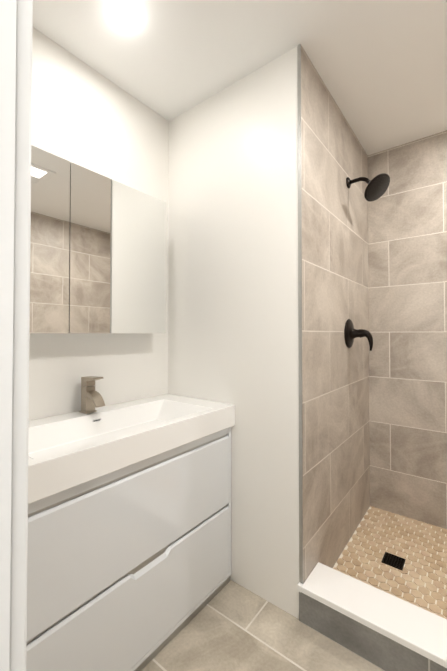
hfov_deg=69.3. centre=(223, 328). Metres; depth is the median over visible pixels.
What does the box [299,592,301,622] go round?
trim
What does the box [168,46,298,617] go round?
wall block
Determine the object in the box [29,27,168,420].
wall
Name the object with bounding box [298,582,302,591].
end cap
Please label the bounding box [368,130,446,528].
wall tile
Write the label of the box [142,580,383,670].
floor
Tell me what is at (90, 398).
faucet
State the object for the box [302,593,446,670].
shower curb
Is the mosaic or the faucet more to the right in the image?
the mosaic
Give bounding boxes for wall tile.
[301,46,369,583]
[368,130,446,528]
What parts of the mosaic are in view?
shower drain grate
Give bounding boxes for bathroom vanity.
[26,376,234,670]
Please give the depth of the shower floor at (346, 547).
1.64 m
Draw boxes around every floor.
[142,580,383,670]
[298,507,446,618]
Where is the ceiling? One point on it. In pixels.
(380, 66)
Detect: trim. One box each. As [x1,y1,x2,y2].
[297,44,302,583]
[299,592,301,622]
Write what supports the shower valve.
attached to the shower wall tile at (336, 427)
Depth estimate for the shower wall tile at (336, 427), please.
1.63 m
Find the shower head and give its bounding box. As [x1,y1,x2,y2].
[346,173,389,201]
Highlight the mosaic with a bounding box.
[333,506,446,618]
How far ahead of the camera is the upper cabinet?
1.35 m
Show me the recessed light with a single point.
(127, 16)
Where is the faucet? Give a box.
[79,376,104,413]
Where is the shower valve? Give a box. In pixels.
[344,319,372,350]
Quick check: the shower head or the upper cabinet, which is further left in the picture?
the upper cabinet
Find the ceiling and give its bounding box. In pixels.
[33,0,446,155]
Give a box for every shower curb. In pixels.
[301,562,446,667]
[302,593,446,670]
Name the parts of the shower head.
arm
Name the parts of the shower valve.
plate, lever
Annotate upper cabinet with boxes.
[30,145,165,332]
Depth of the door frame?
0.28 m
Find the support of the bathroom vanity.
on the floor at (231, 625)
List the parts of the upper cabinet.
door, door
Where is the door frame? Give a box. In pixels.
[0,0,32,670]
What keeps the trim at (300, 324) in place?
attached to the shower wall tile at (336, 427)
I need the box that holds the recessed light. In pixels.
[105,0,146,33]

